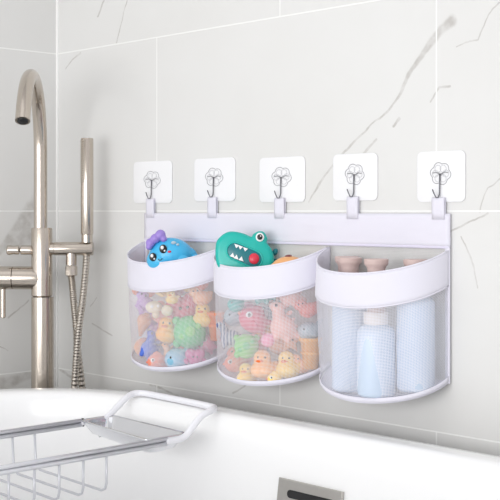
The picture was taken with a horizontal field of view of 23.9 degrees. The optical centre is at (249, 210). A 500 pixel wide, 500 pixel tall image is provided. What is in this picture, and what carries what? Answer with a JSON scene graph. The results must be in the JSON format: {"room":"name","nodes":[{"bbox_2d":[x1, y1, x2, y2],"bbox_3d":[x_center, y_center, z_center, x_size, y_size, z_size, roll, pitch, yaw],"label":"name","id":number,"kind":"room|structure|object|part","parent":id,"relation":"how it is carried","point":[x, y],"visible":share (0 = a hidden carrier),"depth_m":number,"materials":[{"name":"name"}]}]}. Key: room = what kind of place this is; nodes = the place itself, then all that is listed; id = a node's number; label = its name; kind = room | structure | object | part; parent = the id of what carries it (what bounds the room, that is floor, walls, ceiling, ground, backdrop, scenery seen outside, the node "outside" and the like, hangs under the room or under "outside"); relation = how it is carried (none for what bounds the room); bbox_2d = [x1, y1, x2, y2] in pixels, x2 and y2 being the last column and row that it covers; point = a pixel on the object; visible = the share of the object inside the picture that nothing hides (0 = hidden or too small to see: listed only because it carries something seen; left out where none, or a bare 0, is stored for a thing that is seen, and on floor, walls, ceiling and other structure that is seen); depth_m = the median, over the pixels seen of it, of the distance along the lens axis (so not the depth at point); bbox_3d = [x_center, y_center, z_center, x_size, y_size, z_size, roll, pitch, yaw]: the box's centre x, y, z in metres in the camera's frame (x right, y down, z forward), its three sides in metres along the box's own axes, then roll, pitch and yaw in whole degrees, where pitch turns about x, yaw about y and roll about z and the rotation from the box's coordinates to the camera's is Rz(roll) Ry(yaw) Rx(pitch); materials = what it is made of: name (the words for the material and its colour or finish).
{"room":"bathroom","nodes":[
{"label":"bathroom","id":0,"kind":"room"},
{"bbox_2d":[0,0,55,388],"bbox_3d":[-1.234,-0.300,1.497,2.500,2.400,0.100,0,0,-44],"label":"wall","id":1,"kind":"structure","parent":0,"point":[27,27],"depth_m":2.20,"materials":[{"name":"tile"}]},
{"bbox_2d":[56,0,57,387],"bbox_3d":[-0.368,-0.300,2.254,0.006,2.400,0.006,0,0,-44],"label":"trim","id":2,"kind":"structure","parent":1,"relation":"attached to","point":[56,0],"depth_m":2.25,"materials":[{"name":"grey tile"}]},
{"bbox_2d":[58,0,499,455],"bbox_3d":[0.635,-0.300,1.277,0.100,2.400,2.800,0,0,-44],"label":"wall","id":3,"kind":"structure","parent":0,"point":[181,82],"depth_m":1.81,"materials":[{"name":"tile"}]},
{"bbox_2d":[133,160,171,202],"bbox_3d":[-0.172,-0.050,2.041,0.010,0.072,0.106,0,0,-44],"label":"hook","id":4,"kind":"object","parent":3,"relation":"attached to","point":[151,179],"visible":1,"depth_m":2.04,"materials":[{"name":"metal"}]},
{"bbox_2d":[127,196,450,403],"bbox_3d":[0.012,0.119,1.789,0.089,0.284,0.654,0,0,-44],"label":"organizer","id":5,"kind":"object","parent":4,"relation":"hanging from","point":[398,286],"visible":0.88,"depth_m":1.72,"materials":[{"name":"white fabric"}]},
{"bbox_2d":[134,338,145,356],"bbox_3d":[-0.178,0.228,1.974,0.034,0.032,0.034,0,0,-4],"label":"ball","id":6,"kind":"object","parent":5,"relation":"on","point":[140,339],"visible":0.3,"depth_m":1.96,"materials":[{"name":"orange plastic"}]},
{"bbox_2d":[137,313,150,335],"bbox_3d":[-0.176,0.189,1.965,0.024,0.040,0.024,0,0,-43],"label":"cone","id":7,"kind":"object","parent":5,"relation":"in","point":[145,314],"visible":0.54,"depth_m":1.96,"materials":[{"name":"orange plastic"}]},
{"bbox_2d":[137,292,152,311],"bbox_3d":[-0.171,0.149,1.956,0.038,0.038,0.027,0,0,-23],"label":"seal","id":8,"kind":"object","parent":5,"relation":"in","point":[142,293],"visible":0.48,"depth_m":1.95,"materials":[{"name":"purple plastic"}]},
{"bbox_3d":[-0.181,0.141,2.052,0.003,0.183,0.007,0,0,-44],"label":"edge trim","id":9,"kind":"part","parent":5,"relation":"part of","materials":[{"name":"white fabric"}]},
{"bbox_2d":[135,304,157,330],"bbox_3d":[-0.171,0.179,2.006,0.048,0.050,0.026,0,0,-4],"label":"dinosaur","id":10,"kind":"object","parent":5,"relation":"in","point":[152,323],"visible":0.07,"depth_m":2.00,"materials":[{"name":"purple plastic"}]},
{"bbox_2d":[139,330,160,360],"bbox_3d":[-0.166,0.223,1.943,0.027,0.053,0.029,0,0,37],"label":"dinosaur","id":11,"kind":"object","parent":5,"relation":"on","point":[142,352],"visible":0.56,"depth_m":1.94,"materials":[{"name":"blue plastic"}]},
{"bbox_2d":[146,301,161,317],"bbox_3d":[-0.157,0.161,1.927,0.028,0.029,0.024,0,0,-4],"label":"mushroom","id":12,"kind":"object","parent":5,"relation":"in","point":[150,302],"visible":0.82,"depth_m":1.92,"materials":[{"name":"beige plastic"}]},
{"bbox_2d":[146,351,167,366],"bbox_3d":[-0.152,0.244,1.928,0.037,0.030,0.021,0,0,-4],"label":"fish","id":13,"kind":"object","parent":5,"relation":"in","point":[149,361],"visible":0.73,"depth_m":1.92},
{"bbox_2d":[155,317,174,342],"bbox_3d":[-0.135,0.194,1.923,0.037,0.044,0.038,0,0,36],"label":"duck","id":14,"kind":"object","parent":5,"relation":"in","point":[163,318],"visible":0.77,"depth_m":1.91},
{"bbox_2d":[161,343,172,351],"bbox_3d":[-0.130,0.231,1.937,0.031,0.032,0.017,0,0,-4],"label":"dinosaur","id":15,"kind":"object","parent":5,"relation":"in","point":[162,344],"visible":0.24,"depth_m":1.93,"materials":[{"name":"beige plastic"}]},
{"bbox_2d":[162,305,172,315],"bbox_3d":[-0.134,0.161,1.908,0.019,0.018,0.019,0,0,-4],"label":"ball","id":16,"kind":"object","parent":5,"relation":"in","point":[166,309],"visible":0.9,"depth_m":1.90,"materials":[{"name":"beige plastic"}]},
{"bbox_2d":[146,230,197,267],"bbox_3d":[-0.123,0.065,1.919,0.089,0.069,0.058,0,0,2],"label":"toy whale","id":17,"kind":"object","parent":5,"relation":"in","point":[162,248],"visible":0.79,"depth_m":1.90,"materials":[{"name":"plastic"}]},
{"bbox_2d":[166,291,177,303],"bbox_3d":[-0.125,0.139,1.905,0.023,0.023,0.020,0,0,-4],"label":"duck","id":18,"kind":"object","parent":5,"relation":"in","point":[168,294],"visible":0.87,"depth_m":1.90},
{"bbox_2d":[164,348,186,366],"bbox_3d":[-0.118,0.236,1.908,0.039,0.043,0.035,0,0,27],"label":"toy whale","id":19,"kind":"object","parent":5,"relation":"in","point":[169,360],"visible":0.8,"depth_m":1.90,"materials":[{"name":"plastic"}]},
{"bbox_3d":[-0.137,0.240,1.949,0.077,0.038,0.216,0,0,-44],"label":"trim","id":20,"kind":"part","parent":5,"relation":"part of","materials":[{"name":"white fabric"}]},
{"bbox_2d":[166,293,196,318],"bbox_3d":[-0.107,0.159,1.929,0.063,0.051,0.031,0,0,-2],"label":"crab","id":21,"kind":"object","parent":5,"relation":"in","point":[185,295],"visible":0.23,"depth_m":1.92,"materials":[{"name":"plastic"}]},
{"bbox_2d":[172,315,205,348],"bbox_3d":[-0.097,0.196,1.910,0.057,0.054,0.046,0,0,-4],"label":"turtle","id":22,"kind":"object","parent":5,"relation":"in","point":[188,316],"visible":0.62,"depth_m":1.89,"materials":[{"name":"green plastic"}]},
{"bbox_2d":[184,348,204,363],"bbox_3d":[-0.088,0.235,1.895,0.036,0.028,0.017,0,0,-4],"label":"crab","id":23,"kind":"object","parent":5,"relation":"on","point":[188,350],"visible":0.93,"depth_m":1.89,"materials":[{"name":"plastic"}]},
{"bbox_2d":[189,287,212,305],"bbox_3d":[-0.079,0.137,1.899,0.040,0.031,0.026,0,0,-30],"label":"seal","id":24,"kind":"object","parent":5,"relation":"in","point":[194,288],"visible":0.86,"depth_m":1.89,"materials":[{"name":"pink plastic"}]},
{"bbox_2d":[193,304,210,326],"bbox_3d":[-0.073,0.167,1.902,0.039,0.040,0.034,0,0,-4],"label":"duck","id":25,"kind":"object","parent":5,"relation":"in","point":[197,306],"visible":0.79,"depth_m":1.89},
{"bbox_2d":[198,334,216,352],"bbox_3d":[-0.070,0.218,1.920,0.031,0.033,0.023,0,0,-35],"label":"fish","id":26,"kind":"object","parent":5,"relation":"in","point":[204,342],"visible":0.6,"depth_m":1.91},
{"bbox_2d":[207,311,223,340],"bbox_3d":[-0.053,0.185,1.900,0.035,0.046,0.035,0,0,-4],"label":"cup","id":27,"kind":"object","parent":5,"relation":"in","point":[210,312],"visible":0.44,"depth_m":1.89,"materials":[{"name":"orange plastic"}]},
{"bbox_2d":[216,319,240,348],"bbox_3d":[-0.033,0.190,1.825,0.040,0.047,0.023,0,0,0],"label":"zebra","id":28,"kind":"object","parent":5,"relation":"in","point":[217,325],"visible":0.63,"depth_m":1.82,"materials":[{"name":"plastic"}]},
{"bbox_2d":[224,309,239,326],"bbox_3d":[-0.023,0.164,1.850,0.035,0.036,0.030,0,0,32],"label":"toy whale","id":29,"kind":"object","parent":5,"relation":"in","point":[229,310],"visible":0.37,"depth_m":1.84,"materials":[{"name":"plastic"}]},
{"bbox_2d":[223,352,245,371],"bbox_3d":[-0.023,0.232,1.812,0.038,0.031,0.022,0,0,0],"label":"fish","id":30,"kind":"object","parent":5,"relation":"in","point":[231,357],"visible":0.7,"depth_m":1.80},
{"bbox_2d":[228,299,243,311],"bbox_3d":[-0.021,0.140,1.792,0.027,0.027,0.023,0,0,32],"label":"toy whale","id":31,"kind":"object","parent":5,"relation":"in","point":[229,302],"visible":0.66,"depth_m":1.78,"materials":[{"name":"teal plastic"}]},
{"bbox_2d":[227,346,250,362],"bbox_3d":[-0.016,0.228,1.834,0.041,0.035,0.029,0,0,0],"label":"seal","id":32,"kind":"object","parent":5,"relation":"in","point":[229,350],"visible":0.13,"depth_m":1.83,"materials":[{"name":"plastic"}]},
{"bbox_2d":[215,231,277,266],"bbox_3d":[-0.005,0.068,1.804,0.097,0.074,0.034,0,0,2],"label":"toy crocodile","id":33,"kind":"object","parent":5,"relation":"in","point":[234,249],"visible":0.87,"depth_m":1.79,"materials":[{"name":"plastic"}]},
{"bbox_2d":[237,363,256,380],"bbox_3d":[-0.003,0.246,1.777,0.033,0.034,0.029,0,0,0],"label":"duck","id":34,"kind":"object","parent":5,"relation":"in","point":[246,365],"visible":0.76,"depth_m":1.77},
{"bbox_2d":[234,334,259,358],"bbox_3d":[-0.005,0.204,1.781,0.040,0.037,0.032,0,0,0],"label":"turtle","id":35,"kind":"object","parent":5,"relation":"in","point":[235,336],"visible":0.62,"depth_m":1.77,"materials":[{"name":"plastic"}]},
{"bbox_2d":[238,305,270,334],"bbox_3d":[0.006,0.165,1.775,0.044,0.046,0.033,0,0,33],"label":"fish","id":36,"kind":"object","parent":5,"relation":"in","point":[247,309],"visible":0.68,"depth_m":1.77},
{"bbox_2d":[252,333,267,350],"bbox_3d":[0.012,0.205,1.822,0.037,0.036,0.037,0,0,0],"label":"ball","id":37,"kind":"object","parent":5,"relation":"in","point":[259,341],"visible":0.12,"depth_m":1.81,"materials":[{"name":"pink plastic"}]},
{"bbox_2d":[256,319,270,337],"bbox_3d":[0.026,0.180,1.802,0.033,0.034,0.029,0,0,0],"label":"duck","id":38,"kind":"object","parent":5,"relation":"in","point":[269,319],"visible":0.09,"depth_m":1.79},
{"bbox_2d":[250,350,278,378],"bbox_3d":[0.022,0.229,1.757,0.043,0.044,0.038,0,0,0],"label":"duck","id":39,"kind":"object","parent":5,"relation":"in","point":[261,353],"visible":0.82,"depth_m":1.75},
{"bbox_2d":[255,298,275,303],"bbox_3d":[0.019,0.120,1.778,0.040,0.042,0.022,0,0,0],"label":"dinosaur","id":40,"kind":"object","parent":5,"relation":"in","point":[264,300],"visible":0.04,"depth_m":1.77,"materials":[{"name":"teal plastic"}]},
{"bbox_2d":[261,333,274,346],"bbox_3d":[0.027,0.191,1.746,0.022,0.021,0.022,0,0,0],"label":"ball","id":41,"kind":"object","parent":5,"relation":"in","point":[265,334],"visible":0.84,"depth_m":1.74,"materials":[{"name":"pink plastic"}]},
{"bbox_2d":[263,300,275,318],"bbox_3d":[0.037,0.148,1.781,0.036,0.035,0.010,0,0,0],"label":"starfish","id":42,"kind":"object","parent":5,"relation":"in","point":[273,300],"visible":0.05,"depth_m":1.78,"materials":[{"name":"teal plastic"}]},
{"bbox_3d":[0.014,0.240,1.791,0.077,0.038,0.216,0,0,-44],"label":"trim","id":43,"kind":"part","parent":5,"relation":"part of","materials":[{"name":"white fabric"}]},
{"bbox_2d":[266,371,281,380],"bbox_3d":[0.036,0.246,1.739,0.025,0.020,0.014,0,0,0],"label":"fish","id":44,"kind":"object","parent":5,"relation":"in","point":[270,378],"visible":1,"depth_m":1.74},
{"bbox_2d":[270,340,290,354],"bbox_3d":[0.046,0.200,1.793,0.040,0.038,0.040,0,0,0],"label":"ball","id":45,"kind":"object","parent":5,"relation":"in","point":[279,343],"visible":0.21,"depth_m":1.78,"materials":[{"name":"pink plastic"}]},
{"bbox_2d":[269,302,299,342],"bbox_3d":[0.053,0.165,1.750,0.048,0.062,0.031,0,0,3],"label":"dinosaur","id":46,"kind":"object","parent":5,"relation":"in","point":[275,304],"visible":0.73,"depth_m":1.74,"materials":[{"name":"plastic"}]},
{"bbox_2d":[271,255,297,264],"bbox_3d":[0.057,0.084,1.744,0.062,0.039,0.036,0,0,1],"label":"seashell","id":47,"kind":"object","parent":5,"relation":"in","point":[286,258],"visible":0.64,"depth_m":1.74,"materials":[{"name":"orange plastic"}]},
{"bbox_2d":[276,351,300,377],"bbox_3d":[0.058,0.227,1.744,0.040,0.041,0.034,0,0,0],"label":"duck","id":48,"kind":"object","parent":5,"relation":"in","point":[285,353],"visible":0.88,"depth_m":1.73},
{"bbox_2d":[280,338,297,351],"bbox_3d":[0.060,0.194,1.770,0.038,0.036,0.011,0,0,0],"label":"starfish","id":49,"kind":"object","parent":5,"relation":"in","point":[293,339],"visible":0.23,"depth_m":1.77,"materials":[{"name":"pink plastic"}]},
{"bbox_2d":[279,292,306,307],"bbox_3d":[0.061,0.119,1.755,0.048,0.050,0.026,0,0,0],"label":"dinosaur","id":50,"kind":"object","parent":5,"relation":"in","point":[299,293],"visible":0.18,"depth_m":1.75,"materials":[{"name":"plastic"}]},
{"bbox_2d":[293,354,308,373],"bbox_3d":[0.075,0.226,1.750,0.034,0.029,0.024,0,0,0],"label":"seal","id":51,"kind":"object","parent":5,"relation":"in","point":[299,358],"visible":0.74,"depth_m":1.74,"materials":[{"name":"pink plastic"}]},
{"bbox_2d":[294,299,318,317],"bbox_3d":[0.083,0.144,1.740,0.036,0.027,0.025,0,0,-29],"label":"seal","id":52,"kind":"object","parent":5,"relation":"in","point":[298,303],"visible":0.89,"depth_m":1.73,"materials":[{"name":"plastic"}]},
{"bbox_2d":[299,337,321,369],"bbox_3d":[0.090,0.210,1.745,0.035,0.046,0.035,0,0,0],"label":"cup","id":53,"kind":"object","parent":5,"relation":"in","point":[311,340],"visible":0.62,"depth_m":1.73,"materials":[{"name":"orange plastic"}]},
{"bbox_2d":[299,319,322,338],"bbox_3d":[0.088,0.176,1.745,0.033,0.033,0.028,0,0,32],"label":"toy whale","id":54,"kind":"object","parent":5,"relation":"in","point":[312,323],"visible":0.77,"depth_m":1.74,"materials":[{"name":"plastic"}]},
{"bbox_2d":[335,256,357,271],"bbox_3d":[0.138,0.156,1.692,0.034,0.181,0.034,0,0,-44],"label":"shampoo bottle","id":55,"kind":"object","parent":5,"relation":"in","point":[336,257],"visible":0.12,"depth_m":1.69,"materials":[{"name":"pink plastic"}]},
{"bbox_2d":[332,257,366,392],"bbox_3d":[0.140,0.158,1.650,0.050,0.186,0.050,0,0,-44],"label":"shampoo bottle","id":56,"kind":"object","parent":5,"relation":"on","point":[348,264],"visible":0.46,"depth_m":1.63,"materials":[{"name":"blue plastic"}]},
{"bbox_2d":[357,258,395,397],"bbox_3d":[0.172,0.158,1.605,0.053,0.186,0.053,0,0,-44],"label":"shampoo bottle","id":57,"kind":"object","parent":5,"relation":"in","point":[369,386],"visible":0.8,"depth_m":1.58,"materials":[{"name":"blue plastic"}]},
{"bbox_3d":[0.165,0.240,1.634,0.076,0.038,0.216,0,0,-44],"label":"trim","id":58,"kind":"part","parent":5,"relation":"part of","materials":[{"name":"white fabric"}]},
{"bbox_2d":[396,259,434,392],"bbox_3d":[0.223,0.153,1.591,0.052,0.177,0.052,0,0,-44],"label":"shampoo bottle","id":59,"kind":"object","parent":5,"relation":"in","point":[406,262],"visible":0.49,"depth_m":1.57,"materials":[{"name":"blue plastic"}]},
{"bbox_3d":[0.266,0.141,1.585,0.003,0.183,0.007,0,0,-44],"label":"edge trim","id":60,"kind":"part","parent":5,"relation":"part of","materials":[{"name":"white plastic"}]},
{"bbox_2d":[194,157,235,200],"bbox_3d":[-0.061,-0.051,1.925,0.010,0.071,0.100,0,0,-44],"label":"hook","id":61,"kind":"object","parent":3,"relation":"attached to","point":[213,177],"visible":1,"depth_m":1.93,"materials":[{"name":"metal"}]},
{"bbox_2d":[259,156,304,201],"bbox_3d":[0.046,-0.048,1.813,0.010,0.070,0.098,0,0,-44],"label":"hook","id":62,"kind":"object","parent":3,"relation":"attached to","point":[279,177],"visible":1,"depth_m":1.81,"materials":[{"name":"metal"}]},
{"bbox_2d":[333,153,377,200],"bbox_3d":[0.149,-0.049,1.705,0.010,0.068,0.085,0,0,-44],"label":"hook","id":63,"kind":"object","parent":3,"relation":"attached to","point":[354,175],"visible":1,"depth_m":1.71,"materials":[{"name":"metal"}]},
{"bbox_2d":[417,150,465,201],"bbox_3d":[0.255,-0.047,1.594,0.010,0.069,0.080,0,0,-44],"label":"hook","id":64,"kind":"object","parent":3,"relation":"attached to","point":[439,173],"visible":1,"depth_m":1.59,"materials":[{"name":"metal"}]},
{"bbox_3d":[-0.268,0.950,0.484,2.500,0.100,2.900,0,0,-44],"label":"floor","id":65,"kind":"structure","parent":0,"visible":0},
{"bbox_2d":[0,69,93,387],"bbox_3d":[-0.339,0.332,2.012,0.185,1.137,0.296,0,0,-22],"label":"tub filler","id":66,"kind":"object","parent":65,"relation":"on","point":[37,277],"visible":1,"depth_m":2.08,"materials":[{"name":"silver metal"}]},
{"bbox_3d":[-0.440,0.165,2.100,0.009,0.051,0.009,0,0,-35],"label":"lever","id":67,"kind":"part","parent":66,"relation":"part of","materials":[{"name":"silver metal"}]},
{"bbox_3d":[-0.444,0.119,2.100,0.046,0.041,0.041,0,0,0],"label":"mixer handle","id":68,"kind":"part","parent":66,"relation":"part of","materials":[{"name":"silver metal"}]},
{"bbox_3d":[-0.420,0.070,2.100,0.025,0.018,0.018,0,0,0],"label":"knob handle","id":69,"kind":"part","parent":66,"relation":"part of","materials":[{"name":"silver metal"}]},
{"bbox_3d":[-0.397,0.070,2.100,0.021,0.017,0.017,0,0,0],"label":"diverter knob","id":70,"kind":"part","parent":66,"relation":"part of","materials":[{"name":"silver metal"}]},
{"bbox_3d":[-0.365,-0.102,1.979,0.024,0.269,0.267,0,0,-4],"label":"spout","id":71,"kind":"part","parent":66,"relation":"part of","materials":[{"name":"silver metal"}]},
{"bbox_3d":[-0.319,0.067,2.100,0.080,0.024,0.024,0,0,0],"label":"holder arm","id":72,"kind":"part","parent":66,"relation":"part of","materials":[{"name":"silver metal"}]},
{"bbox_2d":[68,255,89,388],"bbox_3d":[-0.308,0.361,2.097,0.049,0.591,0.033,0,0,-28],"label":"shower hose","id":73,"kind":"object","parent":66,"relation":"attached to","point":[78,379],"visible":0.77,"depth_m":2.09,"materials":[{"name":"metal"}]},
{"bbox_2d":[80,138,92,242],"bbox_3d":[-0.291,-0.037,2.099,0.024,0.186,0.022,0,0,-44],"label":"shower","id":74,"kind":"object","parent":66,"relation":"on","point":[86,145],"visible":1,"depth_m":2.09,"materials":[{"name":"silver metal"}]},
{"bbox_2d":[0,388,499,499],"bbox_3d":[-0.043,0.600,1.277,0.750,0.601,1.620,0,0,-44],"label":"bathtub","id":75,"kind":"object","parent":65,"relation":"on","point":[232,454],"visible":0.85,"depth_m":1.73,"materials":[{"name":"white ceramic"}]},
{"bbox_2d":[0,390,217,499],"bbox_3d":[-0.358,0.337,1.594,0.702,0.099,0.245,0,0,-44],"label":"caddy","id":76,"kind":"object","parent":75,"relation":"on","point":[134,435],"visible":1,"depth_m":1.72,"materials":[{"name":"silver metal"}]},
{"bbox_3d":[-0.472,0.328,1.628,0.584,0.013,0.007,0,0,-44],"label":"rail","id":77,"kind":"part","parent":76,"relation":"part of","materials":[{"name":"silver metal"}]},
{"bbox_3d":[-0.330,0.328,1.479,0.584,0.013,0.007,0,0,-44],"label":"rail","id":78,"kind":"part","parent":76,"relation":"part of","materials":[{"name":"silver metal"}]},
{"bbox_2d":[82,415,183,451],"bbox_3d":[-0.181,0.334,1.762,0.076,0.025,0.204,0,0,-40],"label":"soap tray","id":79,"kind":"object","parent":76,"relation":"on","point":[154,438],"depth_m":1.77,"materials":[{"name":"silver metal"}]},
{"bbox_3d":[0.078,0.409,1.593,0.005,0.080,0.118,11,-8,-43],"label":"overflow plate","id":80,"kind":"part","parent":75,"relation":"part of","materials":[{"name":"metal"}]}
]}

